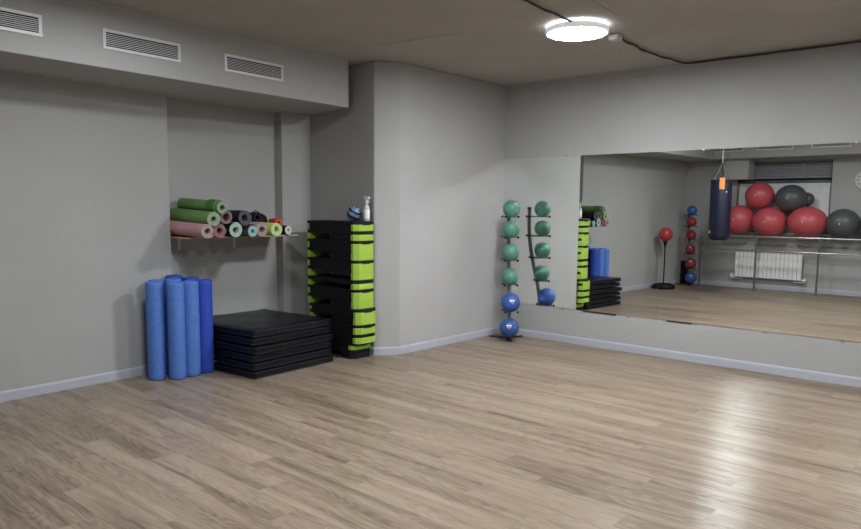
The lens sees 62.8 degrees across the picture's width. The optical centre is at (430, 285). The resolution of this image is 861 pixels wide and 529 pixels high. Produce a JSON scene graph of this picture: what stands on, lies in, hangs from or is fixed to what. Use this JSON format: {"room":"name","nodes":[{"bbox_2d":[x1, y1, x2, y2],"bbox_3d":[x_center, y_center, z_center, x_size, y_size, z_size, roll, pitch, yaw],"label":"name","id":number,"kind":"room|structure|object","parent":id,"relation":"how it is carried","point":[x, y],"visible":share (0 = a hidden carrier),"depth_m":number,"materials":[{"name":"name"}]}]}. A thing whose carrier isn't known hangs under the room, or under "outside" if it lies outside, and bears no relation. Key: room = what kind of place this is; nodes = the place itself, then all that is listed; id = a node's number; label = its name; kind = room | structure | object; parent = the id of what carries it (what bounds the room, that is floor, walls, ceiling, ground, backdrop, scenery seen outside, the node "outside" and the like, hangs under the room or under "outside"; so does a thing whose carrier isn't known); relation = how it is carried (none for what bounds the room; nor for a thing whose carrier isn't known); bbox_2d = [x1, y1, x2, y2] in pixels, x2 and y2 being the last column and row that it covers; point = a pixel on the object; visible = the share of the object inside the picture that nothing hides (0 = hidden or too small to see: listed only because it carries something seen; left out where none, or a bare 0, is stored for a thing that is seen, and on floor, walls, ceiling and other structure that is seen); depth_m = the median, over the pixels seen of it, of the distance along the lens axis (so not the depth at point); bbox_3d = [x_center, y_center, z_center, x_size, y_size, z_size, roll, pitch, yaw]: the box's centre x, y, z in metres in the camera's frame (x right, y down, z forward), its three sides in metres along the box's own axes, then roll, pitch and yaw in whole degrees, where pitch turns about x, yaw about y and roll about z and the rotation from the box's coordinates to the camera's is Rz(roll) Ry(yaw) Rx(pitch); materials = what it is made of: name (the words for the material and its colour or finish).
{"room":"fitness studio","nodes":[
{"label":"fitness studio","id":0,"kind":"room"},
{"bbox_2d":[0,71,171,390],"bbox_3d":[-3.910,-0.583,5.323,0.598,3.119,4.065,6,8,41],"label":"wall","id":1,"kind":"structure","parent":0,"point":[85,207],"depth_m":6.11,"materials":[{"name":"paint"}]},
{"bbox_2d":[0,365,147,401],"bbox_3d":[-3.305,0.857,6.142,0.256,0.087,5.891,5,8,37],"label":"baseboard","id":2,"kind":"structure","parent":1,"relation":"attached to","point":[13,394],"depth_m":6.17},
{"bbox_2d":[0,0,348,115],"bbox_3d":[-2.984,-1.942,5.575,1.391,0.498,5.880,6,8,41],"label":"soffit","id":3,"kind":"object","parent":1,"relation":"attached to","point":[70,48],"depth_m":5.91,"materials":[{"name":"paint"}]},
{"bbox_2d":[0,7,42,36],"bbox_3d":[-2.964,-1.818,4.754,0.012,0.150,0.656,5,8,38],"label":"air vent","id":4,"kind":"object","parent":3,"relation":"attached to","point":[12,20],"visible":1,"depth_m":4.90,"materials":[{"name":"white metal"}]},
{"bbox_2d":[102,28,180,62],"bbox_3d":[-2.284,-1.907,5.608,0.012,0.150,0.656,5,8,38],"label":"air vent","id":5,"kind":"object","parent":3,"relation":"attached to","point":[114,40],"visible":1,"depth_m":5.59,"materials":[{"name":"white metal"}]},
{"bbox_2d":[224,53,282,81],"bbox_3d":[-1.608,-1.995,6.457,0.012,0.150,0.656,5,8,38],"label":"air vent","id":6,"kind":"object","parent":3,"relation":"attached to","point":[232,63],"visible":1,"depth_m":6.44,"materials":[{"name":"white metal"}]},
{"bbox_2d":[166,99,277,314],"bbox_3d":[-2.126,-0.826,7.658,0.100,3.119,1.815,6,8,41],"label":"wall niche","id":7,"kind":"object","parent":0,"point":[226,154],"visible":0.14,"depth_m":7.54,"materials":[{"name":"paint"}]},
{"bbox_2d":[171,234,297,249],"bbox_3d":[-2.055,-0.452,7.330,0.500,0.150,1.315,6,8,41],"label":"wall shelf","id":8,"kind":"object","parent":7,"relation":"attached to","point":[179,237],"visible":0.59,"depth_m":7.14,"materials":[{"name":"brown wood"}]},
{"bbox_2d":[170,220,213,237],"bbox_3d":[-2.330,-0.547,6.753,0.739,0.156,0.138,6,8,41],"label":"yoga mat","id":9,"kind":"object","parent":8,"relation":"on","point":[176,227],"visible":0.73,"depth_m":6.60,"materials":[{"name":"pink plastic"}]},
{"bbox_2d":[170,208,219,225],"bbox_3d":[-2.287,-0.668,6.793,0.740,0.166,0.136,6,8,41],"label":"yoga mat","id":10,"kind":"object","parent":9,"relation":"on","point":[176,214],"visible":0.93,"depth_m":6.67,"materials":[{"name":"green plastic"}]},
{"bbox_2d":[212,223,225,237],"bbox_3d":[-2.208,-0.545,6.841,0.600,0.134,0.137,6,8,41],"label":"yoga mat","id":11,"kind":"object","parent":8,"relation":"on","point":[219,231],"visible":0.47,"depth_m":6.65,"materials":[{"name":"plastic"}]},
{"bbox_2d":[219,210,231,223],"bbox_3d":[-2.160,-0.678,6.880,0.600,0.128,0.131,6,8,41],"label":"yoga mat","id":12,"kind":"object","parent":11,"relation":"on","point":[225,218],"visible":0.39,"depth_m":6.71,"materials":[{"name":"plastic"}]},
{"bbox_2d":[177,198,226,213],"bbox_3d":[-2.211,-0.776,6.825,0.725,0.158,0.136,6,8,42],"label":"yoga mat","id":13,"kind":"object","parent":12,"relation":"on","point":[213,205],"visible":0.92,"depth_m":6.71,"materials":[{"name":"green plastic"}]},
{"bbox_2d":[223,222,241,236],"bbox_3d":[-2.083,-0.563,6.936,0.600,0.143,0.139,6,8,41],"label":"yoga mat","id":14,"kind":"object","parent":8,"relation":"on","point":[233,229],"visible":0.38,"depth_m":6.74,"materials":[{"name":"black plastic"}]},
{"bbox_2d":[228,210,251,224],"bbox_3d":[-2.010,-0.681,6.997,0.600,0.142,0.147,6,8,41],"label":"yoga mat","id":15,"kind":"object","parent":14,"relation":"on","point":[243,217],"visible":0.43,"depth_m":6.80,"materials":[{"name":"black plastic"}]},
{"bbox_2d":[240,225,256,236],"bbox_3d":[-1.955,-0.556,7.067,0.600,0.106,0.106,6,8,41],"label":"yoga mat","id":16,"kind":"object","parent":8,"relation":"on","point":[247,231],"visible":0.33,"depth_m":6.88,"materials":[{"name":"grey plastic"}]},
{"bbox_2d":[244,222,267,235],"bbox_3d":[-1.893,-0.585,7.178,0.600,0.142,0.138,6,8,41],"label":"yoga mat","id":17,"kind":"object","parent":8,"relation":"on","point":[262,228],"visible":0.43,"depth_m":6.99,"materials":[{"name":"pink plastic"}]},
{"bbox_2d":[253,210,267,222],"bbox_3d":[-1.866,-0.682,7.546,0.230,0.260,0.248,6,8,41],"label":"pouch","id":18,"kind":"object","parent":8,"relation":"on","point":[263,217],"visible":0.2,"depth_m":7.51,"materials":[{"name":"black fabric"}]},
{"bbox_2d":[264,222,281,235],"bbox_3d":[-1.764,-0.592,7.286,0.580,0.133,0.136,6,8,41],"label":"yoga mat","id":19,"kind":"object","parent":8,"relation":"on","point":[274,229],"visible":0.34,"depth_m":7.10,"materials":[{"name":"yellow plastic"}]},
{"bbox_2d":[249,212,260,221],"bbox_3d":[-1.911,-0.714,7.309,0.400,0.100,0.096,6,8,41],"label":"yoga mat","id":20,"kind":"object","parent":19,"relation":"on","point":[256,217],"visible":0.45,"depth_m":7.18,"materials":[{"name":"black plastic"}]},
{"bbox_2d":[269,218,281,224],"bbox_3d":[-1.665,-0.684,7.564,0.080,0.078,0.260,-3,7,-28],"label":"band","id":21,"kind":"object","parent":19,"relation":"on","point":[272,220],"visible":0.62,"depth_m":7.47,"materials":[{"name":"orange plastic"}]},
{"bbox_2d":[281,225,291,234],"bbox_3d":[-1.634,-0.605,7.589,0.300,0.097,0.101,5,8,34],"label":"roll","id":22,"kind":"object","parent":8,"relation":"on","point":[286,230],"visible":0.4,"depth_m":7.50,"materials":[{"name":"black plastic"}]},
{"bbox_2d":[275,112,310,314],"bbox_3d":[-1.573,-0.871,8.111,0.120,3.119,0.400,6,8,41],"label":"pillar","id":23,"kind":"structure","parent":0,"point":[292,131],"depth_m":8.05,"materials":[{"name":"paint"}]},
{"bbox_2d":[310,61,505,346],"bbox_3d":[-0.280,-0.926,8.711,1.450,3.119,2.220,6,8,41],"label":"wall column","id":24,"kind":"structure","parent":0,"point":[426,147],"depth_m":7.92,"materials":[{"name":"paint"}]},
{"bbox_2d":[370,327,500,354],"bbox_3d":[-0.092,0.645,8.312,2.465,0.087,0.960,-2,7,-18],"label":"baseboard","id":25,"kind":"structure","parent":24,"relation":"attached to","point":[404,349],"depth_m":8.12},
{"bbox_2d":[0,333,860,528],"bbox_3d":[0.306,1.210,4.179,8.850,0.120,8.500,6,8,41],"label":"floor","id":26,"kind":"structure","parent":0,"point":[486,432],"depth_m":4.75,"materials":[{"name":"brown wood"}]},
{"bbox_2d":[145,281,165,380],"bbox_3d":[-2.533,0.413,6.497,0.155,0.905,0.155,6,8,41],"label":"foam roller","id":27,"kind":"object","parent":26,"relation":"on","point":[155,330],"visible":1,"depth_m":6.44,"materials":[{"name":"blue plastic"}]},
{"bbox_2d":[147,279,167,373],"bbox_3d":[-2.582,0.392,6.680,0.155,0.905,0.155,6,8,41],"label":"foam roller","id":28,"kind":"object","parent":26,"relation":"on","point":[160,280],"visible":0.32,"depth_m":6.66,"materials":[{"name":"blue plastic"}]},
{"bbox_2d":[164,278,181,374],"bbox_3d":[-2.430,0.387,6.699,0.155,0.915,0.155,6,8,41],"label":"foam roller","id":29,"kind":"object","parent":26,"relation":"on","point":[168,279],"visible":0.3,"depth_m":6.64,"materials":[{"name":"blue plastic"}]},
{"bbox_2d":[165,275,182,278],"bbox_3d":[-2.474,0.360,6.843,0.155,0.935,0.155,6,8,41],"label":"foam roller","id":30,"kind":"object","parent":26,"relation":"on","point":[167,276],"visible":0.16,"depth_m":6.75,"materials":[{"name":"blue plastic"}]},
{"bbox_2d":[166,282,186,379],"bbox_3d":[-2.351,0.414,6.527,0.155,0.900,0.155,6,8,41],"label":"foam roller","id":31,"kind":"object","parent":26,"relation":"on","point":[174,291],"visible":1,"depth_m":6.47,"materials":[{"name":"blue plastic"}]},
{"bbox_2d":[182,277,198,280],"bbox_3d":[-2.317,0.371,6.847,0.155,0.915,0.155,6,8,41],"label":"foam roller","id":32,"kind":"object","parent":26,"relation":"on","point":[183,278],"visible":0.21,"depth_m":6.75,"materials":[{"name":"blue plastic"}]},
{"bbox_2d":[182,280,200,376],"bbox_3d":[-2.258,0.400,6.657,0.155,0.900,0.155,6,8,41],"label":"foam roller","id":33,"kind":"object","parent":26,"relation":"on","point":[191,287],"visible":0.77,"depth_m":6.60,"materials":[{"name":"blue plastic"}]},
{"bbox_2d":[196,279,213,372],"bbox_3d":[-2.172,0.386,6.791,0.155,0.900,0.155,6,8,41],"label":"foam roller","id":34,"kind":"object","parent":26,"relation":"on","point":[205,285],"visible":0.79,"depth_m":6.73,"materials":[{"name":"blue plastic"}]},
{"bbox_2d":[214,355,332,378],"bbox_3d":[-1.747,0.753,7.262,1.082,0.075,1.017,5,8,37],"label":"exercise mat","id":35,"kind":"object","parent":26,"relation":"on","point":[287,367],"visible":0.31,"depth_m":6.82,"materials":[{"name":"black plastic"}]},
{"bbox_2d":[214,347,331,370],"bbox_3d":[-1.765,0.676,7.245,1.082,0.075,1.043,5,8,37],"label":"exercise mat","id":36,"kind":"object","parent":35,"relation":"on","point":[263,364],"visible":0.34,"depth_m":6.81,"materials":[{"name":"black plastic"}]},
{"bbox_2d":[214,340,331,361],"bbox_3d":[-1.757,0.597,7.258,1.082,0.075,1.017,5,8,38],"label":"exercise mat","id":37,"kind":"object","parent":36,"relation":"on","point":[249,357],"visible":0.29,"depth_m":6.81,"materials":[{"name":"black plastic"}]},
{"bbox_2d":[214,333,332,354],"bbox_3d":[-1.739,0.523,7.221,1.082,0.075,1.017,5,8,36],"label":"exercise mat","id":38,"kind":"object","parent":37,"relation":"on","point":[284,344],"visible":0.28,"depth_m":6.78,"materials":[{"name":"black plastic"}]},
{"bbox_2d":[213,325,331,345],"bbox_3d":[-1.764,0.443,7.234,1.082,0.075,1.043,5,8,38],"label":"exercise mat","id":39,"kind":"object","parent":38,"relation":"on","point":[236,338],"visible":0.38,"depth_m":6.80,"materials":[{"name":"black plastic"}]},
{"bbox_2d":[213,309,331,337],"bbox_3d":[-1.752,0.366,7.227,1.082,0.075,1.017,5,8,37],"label":"exercise mat","id":40,"kind":"object","parent":39,"relation":"on","point":[261,322],"visible":0.84,"depth_m":7.02,"materials":[{"name":"black plastic"}]},
{"bbox_2d":[330,339,369,358],"bbox_3d":[-1.034,0.646,7.829,0.860,0.173,0.288,6,9,42],"label":"step","id":41,"kind":"structure","parent":26,"relation":"on","point":[349,350],"depth_m":7.53,"materials":[{"name":"black plastic"}]},
{"bbox_2d":[320,315,374,343],"bbox_3d":[-0.975,0.469,7.744,0.860,0.201,0.288,6,9,42],"label":"step","id":42,"kind":"structure","parent":41,"relation":"on","point":[355,334],"depth_m":7.47,"materials":[{"name":"black plastic"}]},
{"bbox_2d":[310,300,375,324],"bbox_3d":[-0.969,0.288,7.722,0.862,0.166,0.289,6,9,42],"label":"step","id":43,"kind":"structure","parent":42,"relation":"on","point":[366,316],"depth_m":7.50,"materials":[{"name":"black plastic"}]},
{"bbox_2d":[308,283,373,308],"bbox_3d":[-0.992,0.100,7.734,0.862,0.206,0.289,6,9,42],"label":"step","id":44,"kind":"structure","parent":43,"relation":"on","point":[339,295],"depth_m":7.53,"materials":[{"name":"black plastic"}]},
{"bbox_2d":[307,256,373,289],"bbox_3d":[-0.990,-0.153,7.706,0.862,0.306,0.289,6,9,42],"label":"step","id":45,"kind":"structure","parent":44,"relation":"on","point":[319,267],"depth_m":7.50,"materials":[{"name":"black plastic"}]},
{"bbox_2d":[307,238,373,260],"bbox_3d":[-0.988,-0.406,7.678,0.862,0.206,0.289,6,9,42],"label":"step","id":46,"kind":"structure","parent":45,"relation":"on","point":[336,249],"depth_m":7.46,"materials":[{"name":"black plastic"}]},
{"bbox_2d":[307,220,373,240],"bbox_3d":[-0.986,-0.608,7.656,0.860,0.201,0.288,6,9,42],"label":"step","id":47,"kind":"structure","parent":46,"relation":"on","point":[332,229],"depth_m":7.44,"materials":[{"name":"black plastic"}]},
{"bbox_2d":[347,206,360,220],"bbox_3d":[-0.816,-0.770,7.511,0.156,0.159,0.156,6,8,41],"label":"ball","id":48,"kind":"object","parent":47,"relation":"on","point":[353,213],"visible":0.98,"depth_m":7.46,"materials":[{"name":"blue rubber"}]},
{"bbox_2d":[363,196,369,220],"bbox_3d":[-0.671,-0.815,7.444,0.077,0.262,0.069,6,8,41],"label":"spray bottle","id":49,"kind":"object","parent":47,"relation":"on","point":[366,211],"visible":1,"depth_m":7.42,"materials":[{"name":"white plastic"}]},
{"bbox_2d":[489,215,521,340],"bbox_3d":[0.964,-0.150,8.605,0.420,1.618,0.430,0,6,-3],"label":"ball rack","id":50,"kind":"object","parent":26,"relation":"on","point":[502,216],"visible":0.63,"depth_m":8.63,"materials":[{"name":"black metal"}]},
{"bbox_2d":[499,318,518,337],"bbox_3d":[0.950,0.505,8.515,0.236,0.236,0.236,6,8,41],"label":"medicine ball","id":51,"kind":"object","parent":50,"relation":"attached to","point":[509,327],"visible":1,"depth_m":8.43,"materials":[{"name":"blue rubber"}]},
{"bbox_2d":[501,293,519,311],"bbox_3d":[0.968,0.201,8.524,0.232,0.232,0.232,6,8,41],"label":"medicine ball","id":52,"kind":"object","parent":50,"relation":"attached to","point":[510,302],"visible":1,"depth_m":8.44,"materials":[{"name":"blue rubber"}]},
{"bbox_2d":[502,244,518,260],"bbox_3d":[0.969,-0.405,8.526,0.208,0.208,0.208,6,8,41],"label":"medicine ball","id":53,"kind":"object","parent":50,"relation":"attached to","point":[510,252],"visible":0.99,"depth_m":8.45,"materials":[{"name":"green rubber"}]},
{"bbox_2d":[502,268,518,284],"bbox_3d":[0.966,-0.110,8.562,0.208,0.208,0.208,6,8,41],"label":"medicine ball","id":54,"kind":"object","parent":50,"relation":"attached to","point":[510,276],"visible":1,"depth_m":8.49,"materials":[{"name":"green rubber"}]},
{"bbox_2d":[502,221,519,237],"bbox_3d":[0.971,-0.682,8.501,0.208,0.208,0.208,6,8,41],"label":"medicine ball","id":55,"kind":"object","parent":50,"relation":"attached to","point":[511,229],"visible":0.98,"depth_m":8.43,"materials":[{"name":"green rubber"}]},
{"bbox_2d":[503,200,519,217],"bbox_3d":[0.973,-0.927,8.480,0.208,0.208,0.208,6,8,41],"label":"medicine ball","id":56,"kind":"object","parent":50,"relation":"attached to","point":[511,208],"visible":1,"depth_m":8.41,"materials":[{"name":"green rubber"}]},
{"bbox_2d":[92,0,860,85],"bbox_3d":[0.334,-1.999,3.824,8.850,0.100,8.500,6,8,41],"label":"ceiling","id":57,"kind":"structure","parent":0,"point":[501,42],"depth_m":5.94,"materials":[{"name":"paint"}]},
{"bbox_2d":[546,20,608,40],"bbox_3d":[1.220,-2.130,5.871,0.516,0.072,0.516,6,8,41],"label":"ceiling lamp","id":58,"kind":"object","parent":57,"relation":"attached to","point":[582,30],"visible":1,"depth_m":5.77,"materials":[{"name":"white plastic"}]},
{"bbox_2d":[548,27,605,40],"bbox_3d":[1.220,-2.099,5.875,0.474,0.008,0.474,6,8,41],"label":"diffuser","id":59,"kind":"object","parent":58,"relation":"attached to","point":[555,33],"depth_m":5.84,"materials":[{"name":"white plastic"}]},
{"bbox_2d":[609,34,621,41],"bbox_3d":[1.614,-2.166,6.161,0.090,0.049,0.090,6,8,41],"label":"junction box","id":60,"kind":"object","parent":57,"relation":"attached to","point":[614,37],"visible":1,"depth_m":6.13,"materials":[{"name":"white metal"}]},
{"bbox_2d":[522,0,860,63],"bbox_3d":[1.992,-1.823,3.019,4.892,0.030,7.288,6,8,41],"label":"cable","id":61,"kind":"object","parent":57,"relation":"attached to","point":[527,1],"visible":0.94,"depth_m":6.58,"materials":[{"name":"black rubber"}]},
{"bbox_2d":[502,40,860,377],"bbox_3d":[3.684,-0.659,6.616,7.320,3.119,0.100,6,8,41],"label":"wall","id":62,"kind":"structure","parent":0,"point":[809,96],"depth_m":7.31,"materials":[{"name":"paint"}]},
{"bbox_2d":[502,141,860,342],"bbox_3d":[3.003,-0.481,7.167,5.554,1.836,0.014,6,8,41],"label":"wall mirror","id":63,"kind":"object","parent":62,"relation":"attached to","point":[765,239],"visible":0.99,"depth_m":7.34,"materials":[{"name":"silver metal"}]},
{"bbox_2d":[516,329,860,386],"bbox_3d":[3.608,0.850,6.763,7.186,0.087,0.014,6,8,41],"label":"baseboard","id":64,"kind":"structure","parent":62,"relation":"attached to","point":[731,363],"depth_m":7.41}
]}

